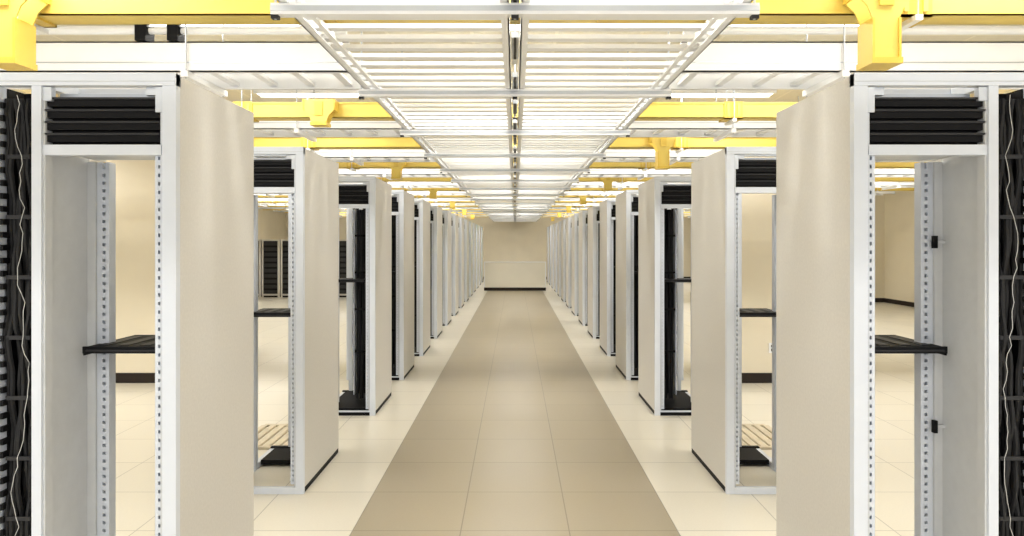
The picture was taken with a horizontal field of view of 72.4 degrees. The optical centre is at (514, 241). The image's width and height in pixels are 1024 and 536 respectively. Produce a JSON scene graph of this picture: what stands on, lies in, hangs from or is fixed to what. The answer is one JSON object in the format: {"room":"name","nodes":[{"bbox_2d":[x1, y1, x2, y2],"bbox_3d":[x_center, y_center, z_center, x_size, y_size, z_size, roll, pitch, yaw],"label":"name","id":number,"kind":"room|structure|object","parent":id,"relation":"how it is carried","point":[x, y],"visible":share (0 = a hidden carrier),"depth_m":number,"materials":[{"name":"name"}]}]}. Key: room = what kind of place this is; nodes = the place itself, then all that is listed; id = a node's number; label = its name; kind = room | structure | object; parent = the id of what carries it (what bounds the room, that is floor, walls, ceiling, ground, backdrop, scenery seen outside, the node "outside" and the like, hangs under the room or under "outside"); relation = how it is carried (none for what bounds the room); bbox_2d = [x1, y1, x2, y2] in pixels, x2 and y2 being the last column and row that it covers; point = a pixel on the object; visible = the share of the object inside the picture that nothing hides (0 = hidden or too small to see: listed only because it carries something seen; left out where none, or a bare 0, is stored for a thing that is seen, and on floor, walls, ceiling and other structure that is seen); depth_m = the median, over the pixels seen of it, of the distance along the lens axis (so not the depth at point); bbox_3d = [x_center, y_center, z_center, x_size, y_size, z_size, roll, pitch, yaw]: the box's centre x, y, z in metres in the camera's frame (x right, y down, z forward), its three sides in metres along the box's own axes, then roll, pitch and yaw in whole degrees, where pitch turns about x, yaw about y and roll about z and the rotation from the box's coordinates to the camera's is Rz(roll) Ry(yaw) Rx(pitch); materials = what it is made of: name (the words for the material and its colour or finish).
{"room":"server room","nodes":[
{"label":"server room","id":0,"kind":"room"},
{"bbox_2d":[258,209,285,239],"bbox_3d":[-9.575,0.025,13.075,0.150,3.050,32.150,0,0,0],"label":"wall","id":1,"kind":"structure","parent":0,"point":[271,224],"depth_m":27.31,"materials":[{"name":"beige paint"}]},
{"bbox_2d":[286,213,690,276],"bbox_3d":[0.000,0.025,29.075,19.000,3.050,0.150,0,0,0],"label":"wall","id":2,"kind":"structure","parent":0,"point":[502,241],"depth_m":29.00,"materials":[{"name":"beige paint"}]},
{"bbox_2d":[116,279,913,535],"bbox_3d":[0.000,1.591,13.050,19.000,0.118,32.100,0,0,0],"label":"floor","id":3,"kind":"structure","parent":0,"point":[514,420],"depth_m":5.31,"materials":[{"name":"tile"}]},
{"bbox_2d":[0,73,253,535],"bbox_3d":[-1.492,0.482,2.777,0.640,2.135,0.726,0,0,0],"label":"rack","id":4,"kind":"object","parent":3,"relation":"on","point":[59,345],"visible":1,"depth_m":2.54,"materials":[{"name":"white metal"}]},
{"bbox_2d":[106,160,154,382],"bbox_3d":[-4.000,0.025,8.050,1.020,3.050,0.724,0,0,0],"label":"wall","id":5,"kind":"structure","parent":3,"relation":"on","point":[135,179],"depth_m":7.70,"materials":[{"name":"beige paint"}]},
{"bbox_2d":[258,239,261,296],"bbox_3d":[-7.360,0.740,19.990,0.500,1.620,0.820,0,0,0],"label":"tall cabinet","id":6,"kind":"object","parent":3,"relation":"on","point":[259,240],"visible":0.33,"depth_m":19.58,"materials":[{"name":"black metal"}]},
{"bbox_2d":[262,239,280,296],"bbox_3d":[-6.830,0.740,19.990,0.500,1.620,0.820,0,0,0],"label":"tall cabinet","id":7,"kind":"object","parent":3,"relation":"on","point":[271,249],"visible":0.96,"depth_m":19.59,"materials":[{"name":"black metal"}]},
{"bbox_2d":[281,239,287,296],"bbox_3d":[-6.300,0.740,19.990,0.500,1.620,0.820,0,0,0],"label":"tall cabinet","id":8,"kind":"object","parent":3,"relation":"on","point":[284,243],"visible":0.34,"depth_m":19.59,"materials":[{"name":"black metal"}]},
{"bbox_2d":[254,147,338,493],"bbox_3d":[-1.620,0.482,4.727,0.640,2.135,0.866,0,0,0],"label":"rack","id":9,"kind":"object","parent":3,"relation":"on","point":[310,180],"visible":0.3,"depth_m":4.54,"materials":[{"name":"white metal"}]},
{"bbox_2d":[339,240,345,296],"bbox_3d":[-4.710,0.740,19.990,0.500,1.620,0.820,0,0,0],"label":"tall cabinet","id":10,"kind":"object","parent":3,"relation":"on","point":[342,243],"visible":0.3,"depth_m":19.59,"materials":[{"name":"black metal"}]},
{"bbox_2d":[339,176,391,415],"bbox_3d":[-1.570,0.482,6.667,0.640,2.135,0.846,0,0,0],"label":"rack","id":11,"kind":"object","parent":3,"relation":"on","point":[370,228],"visible":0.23,"depth_m":6.65,"materials":[{"name":"white metal"}]},
{"bbox_2d":[346,190,413,379],"bbox_3d":[-1.570,0.482,8.267,0.640,2.135,0.846,0,0,0],"label":"rack","id":12,"kind":"object","parent":3,"relation":"on","point":[402,201],"visible":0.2,"depth_m":7.92,"materials":[{"name":"white metal"}]},
{"bbox_2d":[392,199,429,355],"bbox_3d":[-1.570,0.482,9.917,0.640,2.135,0.846,0,0,0],"label":"rack","id":13,"kind":"object","parent":3,"relation":"on","point":[421,207],"visible":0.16,"depth_m":9.67,"materials":[{"name":"white metal"}]},
{"bbox_2d":[430,205,441,338],"bbox_3d":[-1.570,0.482,11.637,0.640,2.135,0.846,0,0,0],"label":"rack","id":14,"kind":"object","parent":3,"relation":"on","point":[435,211],"visible":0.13,"depth_m":11.29,"materials":[{"name":"white metal"}]},
{"bbox_2d":[442,210,451,325],"bbox_3d":[-1.570,0.482,13.357,0.640,2.135,0.846,0,0,0],"label":"rack","id":15,"kind":"object","parent":3,"relation":"on","point":[446,215],"visible":0.14,"depth_m":12.99,"materials":[{"name":"white metal"}]},
{"bbox_2d":[452,214,458,315],"bbox_3d":[-1.570,0.482,15.077,0.640,2.135,0.846,0,0,0],"label":"rack","id":16,"kind":"object","parent":3,"relation":"on","point":[455,218],"visible":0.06,"depth_m":14.71,"materials":[{"name":"white metal"}]},
{"bbox_2d":[459,217,463,307],"bbox_3d":[-1.570,0.482,16.797,0.640,2.135,0.846,0,0,0],"label":"rack","id":17,"kind":"object","parent":3,"relation":"on","point":[461,220],"visible":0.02,"depth_m":16.42,"materials":[{"name":"white metal"}]},
{"bbox_2d":[464,219,468,301],"bbox_3d":[-1.570,0.482,18.517,0.640,2.135,0.846,0,0,0],"label":"rack","id":18,"kind":"object","parent":3,"relation":"on","point":[466,222],"visible":0.09,"depth_m":18.11,"materials":[{"name":"white metal"}]},
{"bbox_2d":[469,221,472,296],"bbox_3d":[-1.570,0.482,20.237,0.640,2.135,0.846,0,0,0],"label":"rack","id":19,"kind":"object","parent":3,"relation":"on","point":[470,222],"visible":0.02,"depth_m":19.82,"materials":[{"name":"white metal"}]},
{"bbox_2d":[473,223,475,291],"bbox_3d":[-1.570,0.482,21.957,0.640,2.135,0.846,0,0,0],"label":"rack","id":20,"kind":"object","parent":3,"relation":"on","point":[474,224],"visible":0.02,"depth_m":21.61,"materials":[{"name":"white metal"}]},
{"bbox_2d":[476,224,478,288],"bbox_3d":[-1.570,0.482,23.677,0.640,2.135,0.846,0,0,0],"label":"rack","id":21,"kind":"object","parent":3,"relation":"on","point":[477,226],"visible":0.02,"depth_m":23.33,"materials":[{"name":"white metal"}]},
{"bbox_2d":[479,226,480,284],"bbox_3d":[-1.570,0.482,25.397,0.640,2.135,0.846,0,0,0],"label":"rack","id":22,"kind":"object","parent":3,"relation":"on","point":[479,226],"visible":0.02,"depth_m":25.17,"materials":[{"name":"white metal"}]},
{"bbox_2d":[481,227,482,282],"bbox_3d":[-1.570,0.482,27.117,0.640,2.135,0.846,0,0,0],"label":"rack","id":23,"kind":"object","parent":3,"relation":"on","point":[481,227],"visible":0.02,"depth_m":26.70,"materials":[{"name":"white metal"}]},
{"bbox_2d":[484,262,545,290],"bbox_3d":[0.000,1.087,22.337,1.980,0.925,0.105,0,0,0],"label":"wall","id":24,"kind":"structure","parent":3,"relation":"on","point":[498,276],"depth_m":22.30,"materials":[{"name":"white paint"}]},
{"bbox_2d":[547,227,548,282],"bbox_3d":[1.570,0.482,27.117,0.640,2.135,0.846,0,0,0],"label":"rack","id":25,"kind":"object","parent":3,"relation":"on","point":[547,227],"visible":0.02,"depth_m":26.70,"materials":[{"name":"white metal"}]},
{"bbox_2d":[549,226,550,284],"bbox_3d":[1.570,0.482,25.397,0.640,2.135,0.846,0,0,0],"label":"rack","id":26,"kind":"object","parent":3,"relation":"on","point":[549,226],"visible":0.02,"depth_m":25.17,"materials":[{"name":"white metal"}]},
{"bbox_2d":[551,224,553,288],"bbox_3d":[1.570,0.482,23.677,0.640,2.135,0.846,0,0,0],"label":"rack","id":27,"kind":"object","parent":3,"relation":"on","point":[552,226],"visible":0.03,"depth_m":23.33,"materials":[{"name":"white metal"}]},
{"bbox_2d":[554,223,556,291],"bbox_3d":[1.570,0.482,21.957,0.640,2.135,0.846,0,0,0],"label":"rack","id":28,"kind":"object","parent":3,"relation":"on","point":[555,224],"visible":0.02,"depth_m":21.61,"materials":[{"name":"white metal"}]},
{"bbox_2d":[557,221,560,296],"bbox_3d":[1.570,0.482,20.237,0.640,2.135,0.846,0,0,0],"label":"rack","id":29,"kind":"object","parent":3,"relation":"on","point":[559,222],"visible":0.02,"depth_m":19.82,"materials":[{"name":"white metal"}]},
{"bbox_2d":[561,219,565,301],"bbox_3d":[1.570,0.482,18.517,0.640,2.135,0.846,0,0,0],"label":"rack","id":30,"kind":"object","parent":3,"relation":"on","point":[563,222],"visible":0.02,"depth_m":18.11,"materials":[{"name":"white metal"}]},
{"bbox_2d":[566,217,570,307],"bbox_3d":[1.570,0.482,16.797,0.640,2.135,0.846,0,0,0],"label":"rack","id":31,"kind":"object","parent":3,"relation":"on","point":[568,220],"visible":0.05,"depth_m":16.42,"materials":[{"name":"white metal"}]},
{"bbox_2d":[571,214,577,315],"bbox_3d":[1.570,0.482,15.077,0.640,2.135,0.846,0,0,0],"label":"rack","id":32,"kind":"object","parent":3,"relation":"on","point":[574,218],"visible":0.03,"depth_m":14.71,"materials":[{"name":"white metal"}]},
{"bbox_2d":[578,210,587,325],"bbox_3d":[1.570,0.482,13.357,0.640,2.135,0.846,0,0,0],"label":"rack","id":33,"kind":"object","parent":3,"relation":"on","point":[583,215],"visible":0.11,"depth_m":12.99,"materials":[{"name":"white metal"}]},
{"bbox_2d":[588,205,599,338],"bbox_3d":[1.570,0.482,11.637,0.640,2.135,0.846,0,0,0],"label":"rack","id":34,"kind":"object","parent":3,"relation":"on","point":[594,211],"visible":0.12,"depth_m":11.29,"materials":[{"name":"white metal"}]},
{"bbox_2d":[600,199,637,355],"bbox_3d":[1.570,0.482,9.917,0.640,2.135,0.846,0,0,0],"label":"rack","id":35,"kind":"object","parent":3,"relation":"on","point":[607,207],"visible":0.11,"depth_m":9.67,"materials":[{"name":"white metal"}]},
{"bbox_2d":[616,190,683,379],"bbox_3d":[1.570,0.482,8.267,0.640,2.135,0.846,0,0,0],"label":"rack","id":36,"kind":"object","parent":3,"relation":"on","point":[626,201],"visible":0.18,"depth_m":7.99,"materials":[{"name":"white metal"}]},
{"bbox_2d":[638,176,690,415],"bbox_3d":[1.570,0.482,6.667,0.640,2.135,0.846,0,0,0],"label":"rack","id":37,"kind":"object","parent":3,"relation":"on","point":[659,229],"visible":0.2,"depth_m":6.65,"materials":[{"name":"white metal"}]},
{"bbox_2d":[691,147,775,493],"bbox_3d":[1.620,0.482,4.727,0.640,2.135,0.866,0,0,0],"label":"rack","id":38,"kind":"object","parent":3,"relation":"on","point":[719,180],"visible":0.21,"depth_m":4.54,"materials":[{"name":"white metal"}]},
{"bbox_2d":[742,157,775,382],"bbox_3d":[2.800,0.025,8.046,0.920,3.050,0.732,0,0,0],"label":"wall","id":39,"kind":"structure","parent":3,"relation":"on","point":[756,208],"depth_m":7.70,"materials":[{"name":"beige paint"}]},
{"bbox_2d":[776,73,1023,535],"bbox_3d":[1.492,0.482,2.777,0.640,2.135,0.726,0,0,0],"label":"rack","id":40,"kind":"object","parent":3,"relation":"on","point":[967,345],"visible":1,"depth_m":2.55,"materials":[{"name":"white metal"}]},
{"bbox_2d":[19,25,1023,172],"bbox_3d":[0.000,-1.550,13.050,19.000,0.100,32.100,0,0,0],"label":"ceiling","id":41,"kind":"structure","parent":0,"point":[233,95],"depth_m":5.29,"materials":[{"name":"tile"}]},
{"bbox_2d":[0,25,365,96],"bbox_3d":[-4.215,-1.205,4.140,6.570,0.590,0.540,0,0,0],"label":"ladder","id":42,"kind":"object","parent":41,"relation":"hanging from","point":[217,67],"visible":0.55,"depth_m":3.91,"materials":[{"name":"white metal"}]},
{"bbox_2d":[36,25,346,40],"bbox_3d":[-2.625,-1.194,4.007,3.350,0.139,0.213,0,0,0],"label":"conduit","id":43,"kind":"object","parent":42,"relation":"attached to","point":[140,32],"visible":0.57,"depth_m":3.93,"materials":[{"name":"white metal"}]},
{"bbox_2d":[151,25,301,25],"bbox_3d":[-2.000,-1.473,4.700,1.100,0.050,0.200,0,0,0],"label":"fluorescent light","id":44,"kind":"object","parent":41,"relation":"attached to","point":[151,25],"visible":0.02,"depth_m":4.70,"materials":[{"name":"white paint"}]},
{"bbox_2d":[89,149,435,165],"bbox_3d":[-4.215,-1.205,8.100,6.570,0.590,0.540,0,0,0],"label":"ladder","id":45,"kind":"object","parent":41,"relation":"hanging from","point":[358,156],"visible":0.12,"depth_m":7.87,"materials":[{"name":"white metal"}]},
{"bbox_2d":[253,90,358,97],"bbox_3d":[-2.000,-1.473,6.920,1.100,0.050,0.200,0,0,0],"label":"fluorescent light","id":46,"kind":"object","parent":41,"relation":"attached to","point":[263,93],"visible":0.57,"depth_m":6.83,"materials":[{"name":"white paint"}]},
{"bbox_2d":[254,90,410,141],"bbox_3d":[-4.215,-1.205,6.120,6.570,0.590,0.540,0,0,0],"label":"ladder","id":47,"kind":"object","parent":41,"relation":"hanging from","point":[304,129],"visible":0.32,"depth_m":5.91,"materials":[{"name":"white metal"}]},
{"bbox_2d":[254,191,465,196],"bbox_3d":[-4.215,-1.205,14.040,6.570,0.590,0.540,0,0,0],"label":"ladder","id":48,"kind":"object","parent":41,"relation":"hanging from","point":[422,193],"visible":0.2,"depth_m":13.81,"materials":[{"name":"white metal"}]},
{"bbox_2d":[258,198,470,202],"bbox_3d":[-4.215,-1.205,16.020,6.570,0.590,0.540,0,0,0],"label":"ladder","id":49,"kind":"object","parent":41,"relation":"hanging from","point":[259,199],"visible":0.2,"depth_m":15.79,"materials":[{"name":"white metal"}]},
{"bbox_2d":[258,203,478,206],"bbox_3d":[-4.215,-1.205,18.000,6.570,0.590,0.540,0,0,0],"label":"ladder","id":50,"kind":"object","parent":41,"relation":"hanging from","point":[259,204],"visible":0.22,"depth_m":17.77,"materials":[{"name":"white metal"}]},
{"bbox_2d":[258,207,480,210],"bbox_3d":[-4.215,-1.205,19.980,6.570,0.590,0.540,0,0,0],"label":"ladder","id":51,"kind":"object","parent":41,"relation":"hanging from","point":[284,208],"visible":0.19,"depth_m":19.79,"materials":[{"name":"white metal"}]},
{"bbox_2d":[273,210,483,212],"bbox_3d":[-4.215,-1.205,21.960,6.570,0.590,0.540,0,0,0],"label":"ladder","id":52,"kind":"object","parent":41,"relation":"hanging from","point":[455,211],"visible":0.18,"depth_m":21.73,"materials":[{"name":"white metal"}]},
{"bbox_2d":[339,169,450,179],"bbox_3d":[-4.215,-1.205,10.080,6.570,0.590,0.540,0,0,0],"label":"ladder","id":53,"kind":"object","parent":41,"relation":"hanging from","point":[378,173],"visible":0.19,"depth_m":9.85,"materials":[{"name":"white metal"}]},
{"bbox_2d":[339,182,459,189],"bbox_3d":[-4.215,-1.205,12.060,6.570,0.590,0.540,0,0,0],"label":"ladder","id":54,"kind":"object","parent":41,"relation":"hanging from","point":[409,185],"visible":0.14,"depth_m":11.83,"materials":[{"name":"white metal"}]},
{"bbox_2d":[339,215,488,217],"bbox_3d":[-4.215,-1.205,25.920,6.570,0.590,0.540,0,0,0],"label":"ladder","id":55,"kind":"object","parent":41,"relation":"hanging from","point":[341,216],"visible":0.09,"depth_m":26.01,"materials":[{"name":"grey metal"}]},
{"bbox_2d":[258,206,591,211],"bbox_3d":[0.000,-1.148,18.869,15.000,0.704,0.302,0,0,0],"label":"fiber raceway","id":56,"kind":"object","parent":41,"relation":"hanging from","point":[568,208],"visible":0.14,"depth_m":18.85,"materials":[{"name":"yellow plastic"}]},
{"bbox_2d":[58,94,806,169],"bbox_3d":[0.000,-1.113,7.069,15.000,0.774,0.302,0,0,0],"label":"fiber raceway","id":57,"kind":"object","parent":41,"relation":"hanging from","point":[662,145],"visible":0.23,"depth_m":7.05,"materials":[{"name":"yellow plastic"}]},
{"bbox_2d":[258,195,615,204],"bbox_3d":[0.000,-1.148,14.909,15.000,0.704,0.302,0,0,0],"label":"fiber raceway","id":58,"kind":"object","parent":41,"relation":"hanging from","point":[582,197],"visible":0.2,"depth_m":14.89,"materials":[{"name":"yellow plastic"}]},
{"bbox_2d":[258,201,615,208],"bbox_3d":[0.000,-1.148,16.889,15.000,0.704,0.302,0,0,0],"label":"fiber raceway","id":59,"kind":"object","parent":41,"relation":"hanging from","point":[452,203],"visible":0.06,"depth_m":16.87,"materials":[{"name":"yellow plastic"}]},
{"bbox_2d":[263,209,684,214],"bbox_3d":[0.000,-1.148,20.849,15.000,0.704,0.302,0,0,0],"label":"fiber raceway","id":60,"kind":"object","parent":41,"relation":"hanging from","point":[464,212],"visible":0.12,"depth_m":20.83,"materials":[{"name":"yellow plastic"}]},
{"bbox_2d":[285,212,690,217],"bbox_3d":[0.000,-1.148,22.829,15.000,0.704,0.302,0,0,0],"label":"fiber raceway","id":61,"kind":"object","parent":41,"relation":"hanging from","point":[558,213],"visible":0.11,"depth_m":22.81,"materials":[{"name":"yellow plastic"}]},
{"bbox_2d":[0,0,1023,70],"bbox_3d":[0.000,-1.108,2.949,15.000,0.784,0.302,0,0,0],"label":"fiber raceway","id":62,"kind":"object","parent":41,"relation":"hanging from","point":[881,23],"visible":0.75,"depth_m":2.93,"materials":[{"name":"yellow plastic"}]},
{"bbox_2d":[270,0,759,19],"bbox_3d":[0.000,-1.147,2.499,1.742,0.705,0.045,0,0,0],"label":"ceiling light","id":63,"kind":"object","parent":41,"relation":"hanging from","point":[514,11],"visible":1,"depth_m":2.48,"materials":[{"name":"white paint"}]},
{"bbox_2d":[277,0,513,216],"bbox_3d":[-0.433,-0.890,13.950,0.823,0.080,29.900,0,0,0],"label":"ladder","id":64,"kind":"object","parent":63,"relation":"on","point":[408,116],"visible":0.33,"depth_m":3.60,"materials":[{"name":"white metal"}]},
{"bbox_2d":[510,0,519,208],"bbox_3d":[0.000,-0.867,14.700,0.032,0.027,26.340,0,0,0],"label":"strip","id":65,"kind":"object","parent":63,"relation":"on","point":[514,35],"visible":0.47,"depth_m":3.67,"materials":[{"name":"metal"}]},
{"bbox_2d":[232,90,797,127],"bbox_3d":[0.000,-1.188,5.379,15.000,0.624,0.302,0,0,0],"label":"fiber raceway","id":66,"kind":"object","parent":41,"relation":"hanging from","point":[320,112],"visible":0.4,"depth_m":5.36,"materials":[{"name":"yellow plastic"}]},
{"bbox_2d":[358,25,671,99],"bbox_3d":[0.000,-1.147,3.900,1.742,0.705,0.045,0,0,0],"label":"hanger","id":67,"kind":"object","parent":41,"relation":"hanging from","point":[363,93],"visible":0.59,"depth_m":3.88,"materials":[{"name":"white paint"}]},
{"bbox_2d":[104,162,925,179],"bbox_3d":[0.000,-1.148,8.969,15.000,0.704,0.302,0,0,0],"label":"fiber raceway","id":68,"kind":"object","parent":41,"relation":"hanging from","point":[396,167],"visible":0.23,"depth_m":8.95,"materials":[{"name":"yellow plastic"}]},
{"bbox_2d":[400,51,629,136],"bbox_3d":[0.000,-1.147,5.300,1.742,0.705,0.045,0,0,0],"label":"hanger","id":69,"kind":"object","parent":41,"relation":"hanging from","point":[514,133],"visible":0.69,"depth_m":5.28,"materials":[{"name":"white paint"}]},
{"bbox_2d":[516,0,752,216],"bbox_3d":[0.433,-0.890,13.950,0.823,0.080,29.900,0,0,0],"label":"ladder","id":70,"kind":"object","parent":69,"relation":"attached to","point":[530,116],"visible":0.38,"depth_m":3.60,"materials":[{"name":"white metal"}]},
{"bbox_2d":[424,87,605,158],"bbox_3d":[0.000,-1.147,6.699,1.742,0.705,0.045,0,0,0],"label":"hanger","id":71,"kind":"object","parent":41,"relation":"hanging from","point":[426,155],"visible":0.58,"depth_m":6.68,"materials":[{"name":"white paint"}]},
{"bbox_2d":[451,179,578,182],"bbox_3d":[0.000,-1.147,9.499,1.742,0.705,0.045,0,0,0],"label":"hanger","id":72,"kind":"object","parent":41,"relation":"hanging from","point":[452,180],"visible":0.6,"depth_m":9.48,"materials":[{"name":"white paint"}]},
{"bbox_2d":[440,167,589,172],"bbox_3d":[0.000,-1.147,8.100,1.742,0.705,0.045,0,0,0],"label":"hanger","id":73,"kind":"object","parent":41,"relation":"hanging from","point":[441,169],"visible":0.55,"depth_m":8.08,"materials":[{"name":"white paint"}]},
{"bbox_2d":[459,187,570,190],"bbox_3d":[0.000,-1.147,10.899,1.742,0.705,0.045,0,0,0],"label":"hanger","id":74,"kind":"object","parent":41,"relation":"hanging from","point":[460,188],"visible":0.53,"depth_m":10.88,"materials":[{"name":"white paint"}]},
{"bbox_2d":[466,193,563,196],"bbox_3d":[0.000,-1.147,12.300,1.742,0.705,0.045,0,0,0],"label":"hanger","id":75,"kind":"object","parent":41,"relation":"hanging from","point":[514,195],"visible":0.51,"depth_m":12.28,"materials":[{"name":"white paint"}]},
{"bbox_2d":[471,198,558,200],"bbox_3d":[0.000,-1.147,13.700,1.742,0.705,0.045,0,0,0],"label":"hanger","id":76,"kind":"object","parent":41,"relation":"hanging from","point":[471,198],"visible":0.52,"depth_m":13.68,"materials":[{"name":"white paint"}]},
{"bbox_2d":[475,202,554,204],"bbox_3d":[0.000,-1.147,15.100,1.742,0.705,0.045,0,0,0],"label":"hanger","id":77,"kind":"object","parent":41,"relation":"hanging from","point":[475,202],"visible":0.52,"depth_m":15.08,"materials":[{"name":"white paint"}]},
{"bbox_2d":[478,206,551,207],"bbox_3d":[0.000,-1.147,16.500,1.742,0.705,0.045,0,0,0],"label":"hanger","id":78,"kind":"object","parent":41,"relation":"hanging from","point":[478,206],"visible":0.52,"depth_m":16.48,"materials":[{"name":"white paint"}]},
{"bbox_2d":[484,211,545,212],"bbox_3d":[0.000,-1.147,19.299,1.742,0.705,0.045,0,0,0],"label":"hanger","id":79,"kind":"object","parent":41,"relation":"hanging from","point":[484,211],"visible":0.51,"depth_m":19.28,"materials":[{"name":"white paint"}]},
{"bbox_2d":[486,213,543,214],"bbox_3d":[0.000,-1.147,20.700,1.742,0.705,0.045,0,0,0],"label":"hanger","id":80,"kind":"object","parent":41,"relation":"hanging from","point":[486,213],"visible":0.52,"depth_m":20.68,"materials":[{"name":"white paint"}]},
{"bbox_2d":[492,219,537,220],"bbox_3d":[0.000,-1.147,26.299,1.742,0.705,0.045,0,0,0],"label":"hanger","id":81,"kind":"object","parent":41,"relation":"hanging from","point":[492,219],"visible":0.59,"depth_m":26.28,"materials":[{"name":"white paint"}]},
{"bbox_2d":[339,214,690,219],"bbox_3d":[0.000,-1.148,24.809,15.000,0.704,0.302,0,0,0],"label":"fiber raceway","id":82,"kind":"object","parent":41,"relation":"hanging from","point":[472,215],"visible":0.12,"depth_m":24.79,"materials":[{"name":"yellow plastic"}]},
{"bbox_2d":[481,208,548,210],"bbox_3d":[0.000,-1.147,17.899,1.742,0.705,0.045,0,0,0],"label":"hanger","id":83,"kind":"object","parent":41,"relation":"hanging from","point":[481,208],"visible":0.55,"depth_m":17.88,"materials":[{"name":"white paint"}]},
{"bbox_2d":[487,215,542,216],"bbox_3d":[0.000,-1.147,22.099,1.742,0.705,0.045,0,0,0],"label":"hanger","id":84,"kind":"object","parent":41,"relation":"hanging from","point":[488,215],"visible":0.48,"depth_m":22.07,"materials":[{"name":"white paint"}]},
{"bbox_2d":[551,203,599,206],"bbox_3d":[4.215,-1.205,18.000,6.570,0.590,0.540,0,0,0],"label":"ladder","id":85,"kind":"object","parent":41,"relation":"hanging from","point":[556,204],"visible":0.14,"depth_m":17.77,"materials":[{"name":"white metal"}]},
{"bbox_2d":[559,198,615,202],"bbox_3d":[4.215,-1.205,16.020,6.570,0.590,0.540,0,0,0],"label":"ladder","id":86,"kind":"object","parent":41,"relation":"hanging from","point":[594,200],"visible":0.11,"depth_m":15.79,"materials":[{"name":"white metal"}]},
{"bbox_2d":[541,215,690,217],"bbox_3d":[4.215,-1.205,25.920,6.570,0.590,0.540,0,0,0],"label":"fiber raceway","id":87,"kind":"object","parent":41,"relation":"hanging from","point":[564,216],"visible":0.13,"depth_m":26.11,"materials":[{"name":"yellow plastic"}]},
{"bbox_2d":[546,210,690,212],"bbox_3d":[4.215,-1.205,21.960,6.570,0.590,0.540,0,0,0],"label":"ladder","id":88,"kind":"object","parent":41,"relation":"hanging from","point":[573,211],"visible":0.1,"depth_m":21.73,"materials":[{"name":"grey metal"}]},
{"bbox_2d":[549,207,690,210],"bbox_3d":[4.215,-1.205,19.980,6.570,0.590,0.540,0,0,0],"label":"ladder","id":89,"kind":"object","parent":41,"relation":"hanging from","point":[578,208],"visible":0.15,"depth_m":19.92,"materials":[{"name":"white metal"}]},
{"bbox_2d":[378,173,913,190],"bbox_3d":[0.000,-1.148,10.949,15.000,0.704,0.302,0,0,0],"label":"fiber raceway","id":90,"kind":"object","parent":41,"relation":"hanging from","point":[607,182],"visible":0.08,"depth_m":10.93,"materials":[{"name":"yellow plastic"}]},
{"bbox_2d":[392,188,913,198],"bbox_3d":[0.000,-1.148,12.929,15.000,0.704,0.302,0,0,0],"label":"fiber raceway","id":91,"kind":"object","parent":41,"relation":"hanging from","point":[433,191],"visible":0.12,"depth_m":12.91,"materials":[{"name":"yellow plastic"}]},
{"bbox_2d":[619,90,775,141],"bbox_3d":[4.215,-1.205,6.120,6.570,0.590,0.540,0,0,0],"label":"ladder","id":92,"kind":"object","parent":41,"relation":"hanging from","point":[716,129],"visible":0.26,"depth_m":5.91,"materials":[{"name":"white metal"}]},
{"bbox_2d":[671,90,776,97],"bbox_3d":[2.000,-1.473,6.920,1.100,0.050,0.200,0,0,0],"label":"fluorescent light","id":93,"kind":"object","parent":41,"relation":"attached to","point":[675,93],"visible":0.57,"depth_m":6.83,"materials":[{"name":"white paint"}]},
{"bbox_2d":[564,191,894,196],"bbox_3d":[4.215,-1.205,14.040,6.570,0.590,0.540,0,0,0],"label":"ladder","id":94,"kind":"object","parent":41,"relation":"hanging from","point":[608,193],"visible":0.21,"depth_m":13.81,"materials":[{"name":"white metal"}]},
{"bbox_2d":[570,182,913,189],"bbox_3d":[4.215,-1.205,12.060,6.570,0.590,0.540,0,0,0],"label":"ladder","id":95,"kind":"object","parent":41,"relation":"hanging from","point":[884,185],"visible":0.18,"depth_m":11.83,"materials":[{"name":"white metal"}]},
{"bbox_2d":[579,169,913,179],"bbox_3d":[4.215,-1.205,10.080,6.570,0.590,0.540,0,0,0],"label":"ladder","id":96,"kind":"object","parent":41,"relation":"hanging from","point":[594,173],"visible":0.2,"depth_m":9.85,"materials":[{"name":"white metal"}]},
{"bbox_2d":[594,149,940,164],"bbox_3d":[4.215,-1.205,8.100,6.570,0.590,0.540,0,0,0],"label":"ladder","id":97,"kind":"object","parent":41,"relation":"hanging from","point":[612,155],"visible":0.12,"depth_m":7.87,"materials":[{"name":"white metal"}]},
{"bbox_2d":[728,25,858,25],"bbox_3d":[2.000,-1.473,4.700,1.100,0.050,0.200,0,0,0],"label":"fluorescent light","id":98,"kind":"object","parent":41,"relation":"attached to","point":[728,25],"visible":0.02,"depth_m":4.70,"materials":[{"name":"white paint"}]},
{"bbox_2d":[664,25,1023,96],"bbox_3d":[4.215,-1.205,4.140,6.570,0.590,0.540,0,0,0],"label":"ladder","id":99,"kind":"object","parent":41,"relation":"hanging from","point":[812,67],"visible":0.59,"depth_m":3.91,"materials":[{"name":"white metal"}]},
{"bbox_2d":[683,26,1023,34],"bbox_3d":[2.625,-1.194,4.007,3.350,0.139,0.213,0,0,0],"label":"conduit","id":100,"kind":"object","parent":99,"relation":"attached to","point":[729,30],"visible":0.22,"depth_m":3.94,"materials":[{"name":"white metal"}]},
{"bbox_2d":[875,194,883,297],"bbox_3d":[7.050,0.025,18.050,4.900,3.050,0.100,0,0,0],"label":"wall","id":101,"kind":"structure","parent":0,"point":[879,199],"depth_m":18.00,"materials":[{"name":"beige paint"}]},
{"bbox_2d":[884,191,913,301],"bbox_3d":[9.575,0.025,13.075,0.150,3.050,32.150,0,0,0],"label":"wall","id":102,"kind":"structure","parent":0,"point":[899,206],"depth_m":17.30,"materials":[{"name":"beige paint"}]},
{"bbox_2d":[884,298,913,306],"bbox_3d":[9.494,1.495,13.000,0.012,0.110,32.000,0,0,0],"label":"baseboard","id":103,"kind":"structure","parent":102,"relation":"attached to","point":[886,300],"depth_m":17.27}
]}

